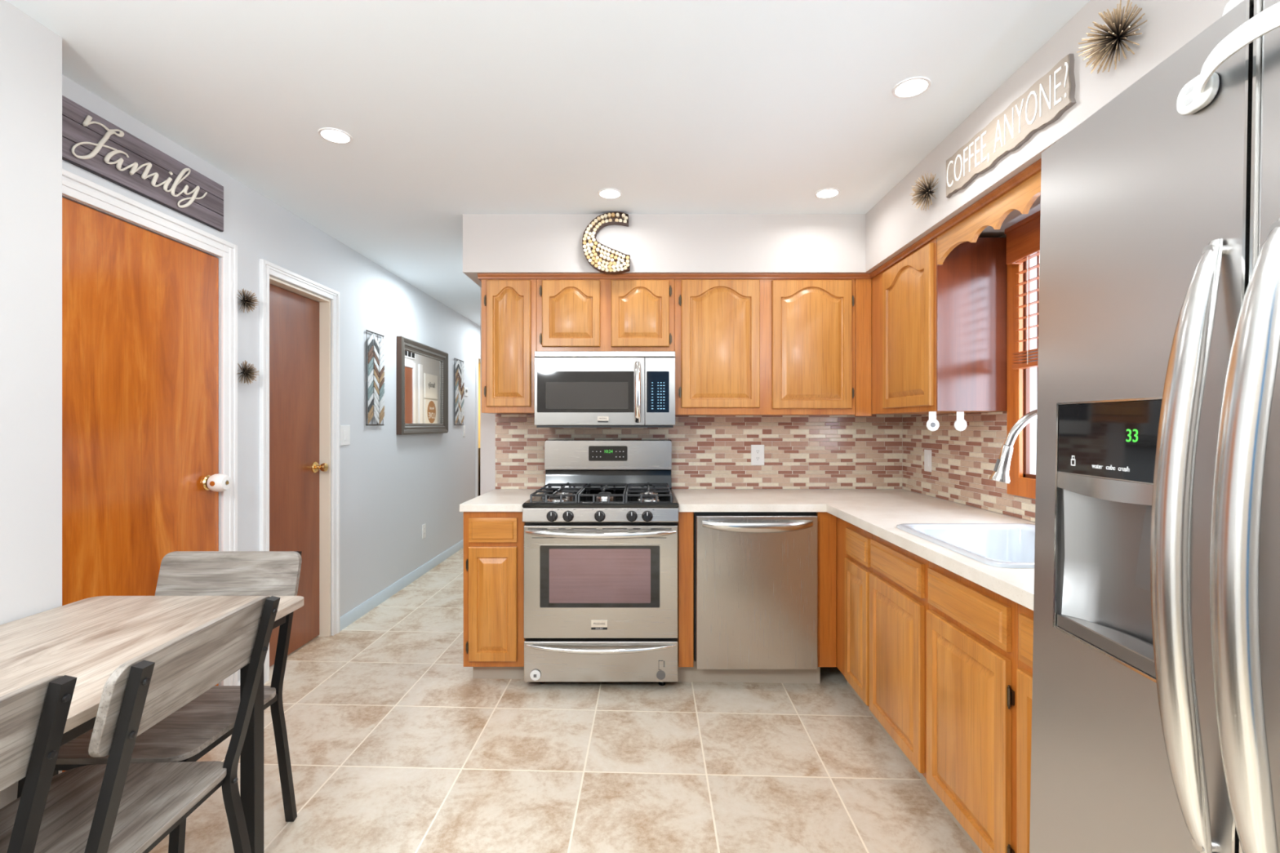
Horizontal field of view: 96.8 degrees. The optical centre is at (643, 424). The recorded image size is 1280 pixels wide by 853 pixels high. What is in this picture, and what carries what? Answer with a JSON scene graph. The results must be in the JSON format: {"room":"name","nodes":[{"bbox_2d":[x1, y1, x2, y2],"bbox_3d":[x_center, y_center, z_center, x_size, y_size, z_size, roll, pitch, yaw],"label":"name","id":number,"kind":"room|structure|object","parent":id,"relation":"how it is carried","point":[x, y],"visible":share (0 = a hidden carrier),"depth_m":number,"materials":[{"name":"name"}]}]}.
{"room":"kitchen","nodes":[
{"label":"kitchen","id":0,"kind":"room"},
{"bbox_2d":[0,0,62,808],"bbox_3d":[-1.866,0.141,0.039,0.298,2.565,3.278,0,0,0],"label":"wall","id":1,"kind":"structure","parent":0,"point":[31,53],"depth_m":1.59,"materials":[{"name":"grey paint"}]},
{"bbox_2d":[62,75,479,685],"bbox_3d":[-1.955,0.141,4.839,0.120,2.565,6.322,0,0,0],"label":"wall","id":2,"kind":"structure","parent":0,"point":[392,485],"depth_m":3.80,"materials":[{"name":"grey paint"}]},
{"bbox_2d":[62,95,223,231],"bbox_3d":[-1.881,-0.965,2.115,0.028,0.203,0.861,0,0,0],"label":"wooden sign","id":3,"kind":"object","parent":2,"relation":"attached to","point":[91,143],"visible":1,"depth_m":2.10,"materials":[{"name":"grey wood"}]},
{"bbox_2d":[62,197,231,772],"bbox_3d":[-1.876,0.260,2.140,0.128,2.009,0.802,0,0,0],"label":"door","id":4,"kind":"structure","parent":2,"relation":"in","point":[142,482],"depth_m":2.11,"materials":[{"name":"orange wood"}]},
{"bbox_2d":[62,168,237,685],"bbox_3d":[-1.884,0.230,2.179,0.022,2.113,0.888,0,0,0],"label":"trim","id":5,"kind":"structure","parent":2,"relation":"attached to","point":[75,187],"depth_m":2.55,"materials":[{"name":"white wood"}]},
{"bbox_2d":[236,288,258,313],"bbox_3d":[-1.853,-0.581,2.668,0.073,0.113,0.114,0,0,0],"label":"starburst","id":6,"kind":"object","parent":2,"relation":"attached to","point":[246,300],"visible":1,"depth_m":2.66,"materials":[{"name":"gold metal"}]},
{"bbox_2d":[237,360,259,383],"bbox_3d":[-1.853,-0.246,2.669,0.074,0.114,0.115,0,0,0],"label":"starburst","id":7,"kind":"object","parent":2,"relation":"attached to","point":[248,370],"visible":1,"depth_m":2.66,"materials":[{"name":"gold metal"}]},
{"bbox_2d":[269,284,328,666],"bbox_3d":[-1.935,0.263,3.151,0.115,2.003,0.552,0,0,0],"label":"door","id":8,"kind":"structure","parent":2,"relation":"in","point":[295,467],"depth_m":3.20,"materials":[{"name":"brown wood"}]},
{"bbox_2d":[258,258,339,684],"bbox_3d":[-1.884,0.235,3.151,0.022,2.103,0.708,0,0,0],"label":"trim","id":9,"kind":"structure","parent":2,"relation":"attached to","point":[266,268],"depth_m":2.87,"materials":[{"name":"white wood"}]},
{"bbox_2d":[269,275,330,636],"bbox_3d":[-1.954,0.261,3.151,0.118,2.032,0.587,0,0,0],"label":"trim","id":10,"kind":"structure","parent":2,"relation":"attached to","point":[324,303],"depth_m":3.43,"materials":[{"name":"beige paint"}]},
{"bbox_2d":[339,425,350,445],"bbox_3d":[-1.890,0.066,3.600,0.010,0.125,0.115,0,0,0],"label":"light switch","id":11,"kind":"object","parent":2,"relation":"attached to","point":[344,430],"visible":1,"depth_m":3.58,"materials":[{"name":"white plastic"}]},
{"bbox_2d":[365,329,384,425],"bbox_3d":[-1.881,-0.320,3.985,0.015,0.650,0.250,0,0,0],"label":"panel","id":12,"kind":"object","parent":2,"relation":"attached to","point":[375,347],"visible":1,"depth_m":3.97,"materials":[{"name":"wood"}]},
{"bbox_2d":[339,539,463,631],"bbox_3d":[-1.888,1.239,4.947,0.014,0.080,2.883,0,0,0],"label":"baseboard","id":13,"kind":"structure","parent":2,"relation":"attached to","point":[358,611],"depth_m":4.28,"materials":[{"name":"paint"}]},
{"bbox_2d":[396,336,448,435],"bbox_3d":[-1.869,-0.301,4.859,0.051,0.754,1.017,0,0,0],"label":"wall mirror","id":14,"kind":"object","parent":2,"relation":"attached to","point":[422,370],"visible":1,"depth_m":4.78,"materials":[{"name":"grey wood"}]},
{"bbox_2d":[404,350,441,423],"bbox_3d":[-1.883,-0.301,4.860,0.004,0.582,0.844,0,0,0],"label":"mirror glass","id":15,"kind":"object","parent":14,"relation":"attached to","point":[423,370],"depth_m":4.83,"materials":[{"name":"white"}]},
{"bbox_2d":[422,524,426,538],"bbox_3d":[-1.891,0.914,4.890,0.008,0.117,0.072,0,0,0],"label":"wall outlet","id":16,"kind":"object","parent":2,"relation":"attached to","point":[424,526],"visible":1,"depth_m":4.88,"materials":[{"name":"white plastic"}]},
{"bbox_2d":[453,358,463,425],"bbox_3d":[-1.881,-0.330,5.790,0.015,0.670,0.270,0,0,0],"label":"panel","id":17,"kind":"object","parent":2,"relation":"attached to","point":[460,369],"visible":1,"depth_m":5.79,"materials":[{"name":"wood"}]},
{"bbox_2d":[462,425,465,436],"bbox_3d":[-1.890,0.064,5.980,0.010,0.117,0.072,0,0,0],"label":"light switch","id":18,"kind":"object","parent":2,"relation":"attached to","point":[464,426],"visible":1,"depth_m":5.96,"materials":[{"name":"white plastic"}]},
{"bbox_2d":[464,387,467,395],"bbox_3d":[-1.891,-0.351,6.050,0.008,0.090,0.110,0,0,0],"label":"thermostat","id":19,"kind":"object","parent":2,"relation":"attached to","point":[465,388],"visible":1,"depth_m":6.04,"materials":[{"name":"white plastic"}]},
{"bbox_2d":[475,352,479,497],"bbox_3d":[-1.884,0.235,6.850,0.022,2.103,0.920,0,0,0],"label":"trim","id":20,"kind":"structure","parent":2,"relation":"attached to","point":[477,354],"depth_m":6.39,"materials":[{"name":"white wood"}]},
{"bbox_2d":[478,363,479,448],"bbox_3d":[-2.808,0.141,6.825,1.585,2.565,2.450,0,0,0],"label":"wall","id":21,"kind":"structure","parent":0,"point":[478,363],"depth_m":7.95,"materials":[{"name":"yellow paint"}]},
{"bbox_2d":[4,0,1090,325],"bbox_3d":[-0.925,-1.191,3.175,5.350,0.100,9.850,0,0,0],"label":"ceiling","id":22,"kind":"structure","parent":0,"point":[450,109],"depth_m":1.97,"materials":[{"name":"paint"}]},
{"bbox_2d":[317,127,352,143],"bbox_3d":[-1.217,-1.139,2.243,0.120,0.005,0.120,0,0,0],"label":"recessed light","id":23,"kind":"object","parent":22,"relation":"in","point":[331,135],"visible":1,"depth_m":2.24,"materials":[{"name":"white plastic"}]},
{"bbox_2d":[597,188,622,199],"bbox_3d":[-0.168,-1.139,2.805,0.120,0.005,0.120,0,0,0],"label":"recessed light","id":24,"kind":"object","parent":22,"relation":"in","point":[608,193],"visible":1,"depth_m":2.80,"materials":[{"name":"white plastic"}]},
{"bbox_2d":[814,187,839,198],"bbox_3d":[0.903,-1.139,2.800,0.120,0.005,0.120,0,0,0],"label":"recessed light","id":25,"kind":"object","parent":22,"relation":"in","point":[828,193],"visible":1,"depth_m":2.79,"materials":[{"name":"white plastic"}]},
{"bbox_2d":[892,76,931,98],"bbox_3d":[0.904,-1.139,1.923,0.120,0.005,0.120,0,0,0],"label":"recessed light","id":26,"kind":"object","parent":22,"relation":"in","point":[914,86],"visible":1,"depth_m":1.92,"materials":[{"name":"white plastic"}]},
{"bbox_2d":[148,547,978,852],"bbox_3d":[-0.925,1.342,3.175,5.350,0.186,9.850,0,0,0],"label":"floor","id":27,"kind":"structure","parent":0,"point":[395,745],"depth_m":2.19,"materials":[{"name":"beige tile"}]},
{"bbox_2d":[0,675,76,852],"bbox_3d":[-1.198,0.852,0.737,0.520,0.874,0.447,0,0,-2],"label":"dining chair","id":28,"kind":"object","parent":27,"relation":"on","point":[33,716],"visible":1,"depth_m":0.92,"materials":[{"name":"grey wood"}]},
{"bbox_2d":[0,595,279,852],"bbox_3d":[-1.138,0.853,1.175,0.520,0.874,0.447,0,0,-3],"label":"dining chair","id":29,"kind":"object","parent":27,"relation":"on","point":[117,806],"visible":0.99,"depth_m":1.20,"materials":[{"name":"grey wood"}]},
{"bbox_2d":[0,595,303,852],"bbox_3d":[-1.373,0.910,1.000,0.666,0.760,1.530,0,0,0],"label":"dining table","id":30,"kind":"object","parent":27,"relation":"on","point":[86,640],"visible":0.49,"depth_m":1.48,"materials":[{"name":"grey wood"}]},
{"bbox_2d":[17,551,302,852],"bbox_3d":[-1.340,0.851,1.630,0.447,0.874,0.520,0,0,0],"label":"dining chair","id":31,"kind":"object","parent":27,"relation":"on","point":[193,730],"visible":0.58,"depth_m":1.80,"materials":[{"name":"grey wood"}]},
{"bbox_2d":[478,448,479,496],"bbox_3d":[-2.550,0.792,7.200,0.700,0.950,1.200,0,0,0],"label":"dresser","id":32,"kind":"object","parent":27,"relation":"on","point":[478,448],"visible":0.02,"depth_m":7.61,"materials":[{"name":"brown wood"}]},
{"bbox_2d":[463,511,525,679],"bbox_3d":[-0.744,0.867,3.110,0.304,0.873,0.620,0,0,0],"label":"base cabinet","id":33,"kind":"object","parent":27,"relation":"on","point":[494,640],"visible":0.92,"depth_m":2.80,"materials":[{"name":"brown wood"}]},
{"bbox_2d":[459,489,543,511],"bbox_3d":[-0.750,0.409,3.115,0.315,0.038,0.639,0,0,0],"label":"countertop","id":34,"kind":"structure","parent":33,"relation":"on","point":[494,500],"depth_m":2.89,"materials":[{"name":"white stone"}]},
{"bbox_2d":[522,440,679,685],"bbox_3d":[-0.211,0.699,3.074,0.762,1.221,0.717,0,0,0],"label":"gas range","id":35,"kind":"object","parent":27,"relation":"on","point":[601,535],"visible":1,"depth_m":2.77,"materials":[{"name":"silver metal"}]},
{"bbox_2d":[522,482,679,507],"bbox_3d":[-0.211,0.370,3.071,0.762,0.064,0.619,0,0,0],"label":"cooktop","id":36,"kind":"object","parent":35,"relation":"in","point":[554,495],"depth_m":2.93,"materials":[{"name":"metal"}]},
{"bbox_2d":[677,511,693,681],"bbox_3d":[0.208,0.882,2.868,0.074,0.904,0.104,0,0,0],"label":"filler panel","id":37,"kind":"object","parent":27,"relation":"on","point":[686,519],"visible":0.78,"depth_m":2.82,"materials":[{"name":"brown wood"}]},
{"bbox_2d":[692,511,820,683],"bbox_3d":[0.573,0.883,3.045,0.654,0.901,0.640,0,0,0],"label":"dishwasher","id":38,"kind":"object","parent":27,"relation":"on","point":[756,573],"depth_m":2.78,"materials":[{"name":"silver metal"}]},
{"bbox_2d":[816,511,891,740],"bbox_3d":[1.211,0.892,2.640,0.700,0.924,0.520,0,0,0],"label":"base cabinet","id":39,"kind":"object","parent":27,"relation":"on","point":[854,568],"depth_m":2.70,"materials":[{"name":"brown wood"}]},
{"bbox_2d":[672,489,1035,610],"bbox_3d":[0.866,0.409,2.249,1.387,0.038,2.369,0,0,0],"label":"countertop","id":40,"kind":"structure","parent":39,"relation":"on","point":[878,513],"depth_m":2.54,"materials":[{"name":"white stone"}]},
{"bbox_2d":[896,523,1035,568],"bbox_3d":[1.235,0.475,1.870,0.560,0.193,0.650,0,0,0],"label":"sink","id":41,"kind":"object","parent":40,"relation":"in","point":[1006,545],"visible":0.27,"depth_m":2.14,"materials":[{"name":"white ceramic"}]},
{"bbox_2d":[988,409,1036,484],"bbox_3d":[1.321,0.160,1.834,0.365,0.440,0.133,0,0,0],"label":"kitchen faucet","id":42,"kind":"object","parent":40,"relation":"on","point":[1002,468],"visible":0.25,"depth_m":1.86,"materials":[{"name":"silver metal"}]},
{"bbox_2d":[869,533,952,818],"bbox_3d":[1.248,0.892,2.143,0.626,0.924,0.470,0,0,0],"label":"base cabinet","id":43,"kind":"object","parent":27,"relation":"on","point":[899,604],"visible":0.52,"depth_m":2.09,"materials":[{"name":"brown wood"}]},
{"bbox_2d":[926,560,1017,852],"bbox_3d":[1.248,0.892,1.681,0.626,0.924,0.453,0,0,0],"label":"base cabinet","id":44,"kind":"object","parent":27,"relation":"on","point":[972,628],"visible":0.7,"depth_m":1.62,"materials":[{"name":"brown wood"}]},
{"bbox_2d":[1017,603,1033,852],"bbox_3d":[1.248,0.892,1.259,0.626,0.924,0.388,0,0,0],"label":"base cabinet","id":45,"kind":"object","parent":27,"relation":"on","point":[1025,615],"visible":0.14,"depth_m":1.40,"materials":[{"name":"brown wood"}]},
{"bbox_2d":[1029,0,1279,852],"bbox_3d":[0.998,0.409,0.553,0.796,1.831,0.888,1,0,4],"label":"refrigerator","id":46,"kind":"object","parent":27,"relation":"on","point":[1156,691],"visible":1,"depth_m":0.74,"materials":[{"name":"silver metal"}]},
{"bbox_2d":[1058,471,1153,484],"bbox_3d":[0.699,0.092,0.833,0.020,0.026,0.245,1,0,4],"label":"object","id":47,"kind":"object","parent":46,"relation":"attached to","point":[1064,477],"depth_m":0.85,"materials":[{"name":"metal"}]},
{"bbox_2d":[1176,2,1279,115],"bbox_3d":[0.663,-0.409,0.613,0.038,0.042,0.228,1,0,4],"label":"lock","id":48,"kind":"object","parent":46,"relation":"attached to","point":[1200,91],"visible":1,"depth_m":0.64,"materials":[{"name":"white plastic"}]},
{"bbox_2d":[480,287,902,641],"bbox_3d":[0.350,0.141,3.500,2.680,2.565,0.120,0,0,0],"label":"wall","id":49,"kind":"structure","parent":0,"point":[487,420],"depth_m":3.44,"materials":[{"name":"white paint"}]},
{"bbox_2d":[481,279,536,413],"bbox_3d":[-0.741,-0.433,3.269,0.301,0.734,0.338,0,0,0],"label":"upper cabinet","id":50,"kind":"object","parent":49,"relation":"attached to","point":[508,306],"visible":0.94,"depth_m":3.10,"materials":[{"name":"brown wood"}]},
{"bbox_2d":[536,279,674,351],"bbox_3d":[-0.211,-0.601,3.269,0.756,0.398,0.338,0,0,0],"label":"upper cabinet","id":51,"kind":"object","parent":49,"relation":"attached to","point":[572,314],"visible":0.96,"depth_m":3.10,"materials":[{"name":"brown wood"}]},
{"bbox_2d":[533,351,675,427],"bbox_3d":[-0.211,-0.189,3.218,0.758,0.414,0.423,0,0,0],"label":"microwave oven","id":52,"kind":"object","parent":51,"relation":"attached to","point":[572,388],"visible":1,"depth_m":3.05,"materials":[{"name":"silver metal"}]},
{"bbox_2d":[651,382,664,408],"bbox_3d":[0.076,-0.156,3.051,0.072,0.144,0.001,0,0,0],"label":"keypad","id":53,"kind":"object","parent":52,"relation":"attached to","point":[657,388],"depth_m":3.05,"materials":[{"name":"black plastic"}]},
{"bbox_2d":[495,413,902,488],"bbox_3d":[0.332,0.163,3.437,2.464,0.454,0.002,0,0,0],"label":"backsplash","id":54,"kind":"structure","parent":49,"relation":"attached to","point":[847,451],"depth_m":3.44,"materials":[{"name":"tile"}]},
{"bbox_2d":[751,444,764,465],"bbox_3d":[0.686,0.182,3.432,0.080,0.124,0.008,0,0,0],"label":"wall outlet","id":55,"kind":"object","parent":54,"relation":"attached to","point":[757,451],"visible":1,"depth_m":3.43,"materials":[{"name":"white plastic"}]},
{"bbox_2d":[755,448,760,453],"bbox_3d":[0.686,0.161,3.429,0.032,0.028,0.003,0,0,0],"label":"receptacle","id":56,"kind":"object","parent":55,"relation":"attached to","point":[757,451],"depth_m":3.43,"materials":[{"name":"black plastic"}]},
{"bbox_2d":[755,456,760,461],"bbox_3d":[0.686,0.203,3.429,0.032,0.028,0.003,0,0,0],"label":"receptacle","id":57,"kind":"object","parent":55,"relation":"attached to","point":[757,458],"depth_m":3.43,"materials":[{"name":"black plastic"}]},
{"bbox_2d":[674,279,871,416],"bbox_3d":[0.708,-0.424,3.269,1.079,0.752,0.338,0,0,0],"label":"upper cabinet","id":58,"kind":"object","parent":49,"relation":"attached to","point":[743,347],"depth_m":3.10,"materials":[{"name":"brown wood"}]},
{"bbox_2d":[477,158,1041,281],"bbox_3d":[0.171,-0.812,2.169,2.157,0.026,2.538,0,0,0],"label":"crown molding","id":59,"kind":"structure","parent":58,"relation":"attached to","point":[1034,168],"depth_m":3.10,"materials":[{"name":"brown wood"}]},
{"bbox_2d":[462,0,1230,288],"bbox_3d":[0.291,-0.984,0.920,2.547,0.315,5.040,0,0,0],"label":"soffit","id":60,"kind":"structure","parent":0,"point":[493,243],"depth_m":3.06,"materials":[{"name":"white paint"}]},
{"bbox_2d":[582,212,630,274],"bbox_3d":[-0.202,-0.973,3.050,0.255,0.322,0.044,0,0,0],"label":"marquee letter","id":61,"kind":"object","parent":60,"relation":"attached to","point":[603,259],"visible":1,"depth_m":3.03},
{"bbox_2d":[910,172,938,210],"bbox_3d":[1.151,-0.962,2.356,0.091,0.148,0.140,0,0,0],"label":"starburst","id":62,"kind":"object","parent":60,"relation":"attached to","point":[925,190],"visible":1,"depth_m":2.34,"materials":[{"name":"gold metal"}]},
{"bbox_2d":[946,53,1076,198],"bbox_3d":[1.191,-0.961,1.905,0.018,0.155,0.654,0,0,0],"label":"wooden sign","id":63,"kind":"object","parent":60,"relation":"attached to","point":[1046,100],"visible":1,"depth_m":1.81,"materials":[{"name":"beige wood"}]},
{"bbox_2d":[1076,0,1147,73],"bbox_3d":[1.148,-0.962,1.415,0.099,0.150,0.156,0,0,0],"label":"starburst","id":64,"kind":"object","parent":60,"relation":"attached to","point":[1110,42],"visible":1,"depth_m":1.40,"materials":[{"name":"gold metal"}]},
{"bbox_2d":[902,234,1035,522],"bbox_3d":[1.583,0.141,0.920,0.035,2.565,5.040,0,0,0],"label":"wall","id":65,"kind":"structure","parent":0,"point":[1004,235],"depth_m":2.47,"materials":[{"name":"white paint"}]},
{"bbox_2d":[871,237,1007,414],"bbox_3d":[1.395,-0.429,2.772,0.332,0.742,0.697,0,0,0],"label":"upper cabinet","id":66,"kind":"object","parent":65,"relation":"attached to","point":[940,332],"visible":0.96,"depth_m":2.42,"materials":[{"name":"brown wood"}]},
{"bbox_2d":[926,411,939,431],"bbox_3d":[1.252,-0.015,2.465,0.055,0.085,0.009,0,0,0],"label":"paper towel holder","id":67,"kind":"object","parent":66,"relation":"hanging from","point":[932,424],"visible":1,"depth_m":2.46,"materials":[{"name":"white plastic"}]},
{"bbox_2d":[954,411,967,431],"bbox_3d":[1.372,-0.015,2.465,0.055,0.085,0.009,0,0,0],"label":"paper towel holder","id":68,"kind":"object","parent":66,"relation":"hanging from","point":[960,424],"visible":1,"depth_m":2.46,"materials":[{"name":"white plastic"}]},
{"bbox_2d":[937,171,1040,265],"bbox_3d":[1.258,-0.741,1.662,0.019,0.119,1.524,0,0,0],"label":"scalloped valance","id":69,"kind":"object","parent":66,"relation":"attached to","point":[1021,197],"visible":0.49,"depth_m":2.04,"materials":[{"name":"brown wood"}]},
{"bbox_2d":[902,411,1035,522],"bbox_3d":[1.562,-0.217,2.218,0.002,1.214,2.436,0,0,0],"label":"backsplash","id":70,"kind":"structure","parent":65,"relation":"attached to","point":[963,462],"depth_m":2.79,"materials":[{"name":"tile"}]},
{"bbox_2d":[924,449,931,471],"bbox_3d":[1.556,0.196,3.120,0.010,0.120,0.074,0,0,0],"label":"light switch","id":71,"kind":"object","parent":70,"relation":"attached to","point":[927,453],"visible":1,"depth_m":3.11,"materials":[{"name":"white plastic"}]},
{"bbox_2d":[1007,251,1039,499],"bbox_3d":[1.566,-0.258,1.893,0.042,1.103,1.061,0,0,0],"label":"window","id":72,"kind":"structure","parent":65,"relation":"in","point":[1023,483],"depth_m":2.35,"materials":[{"name":"orange wood"}]},
{"bbox_2d":[1004,210,1040,368],"bbox_3d":[1.510,-0.513,1.880,0.067,0.575,0.904,0,0,0],"label":"window blind","id":73,"kind":"object","parent":72,"relation":"attached to","point":[1023,237],"visible":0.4,"depth_m":2.23,"materials":[{"name":"orange wood"}]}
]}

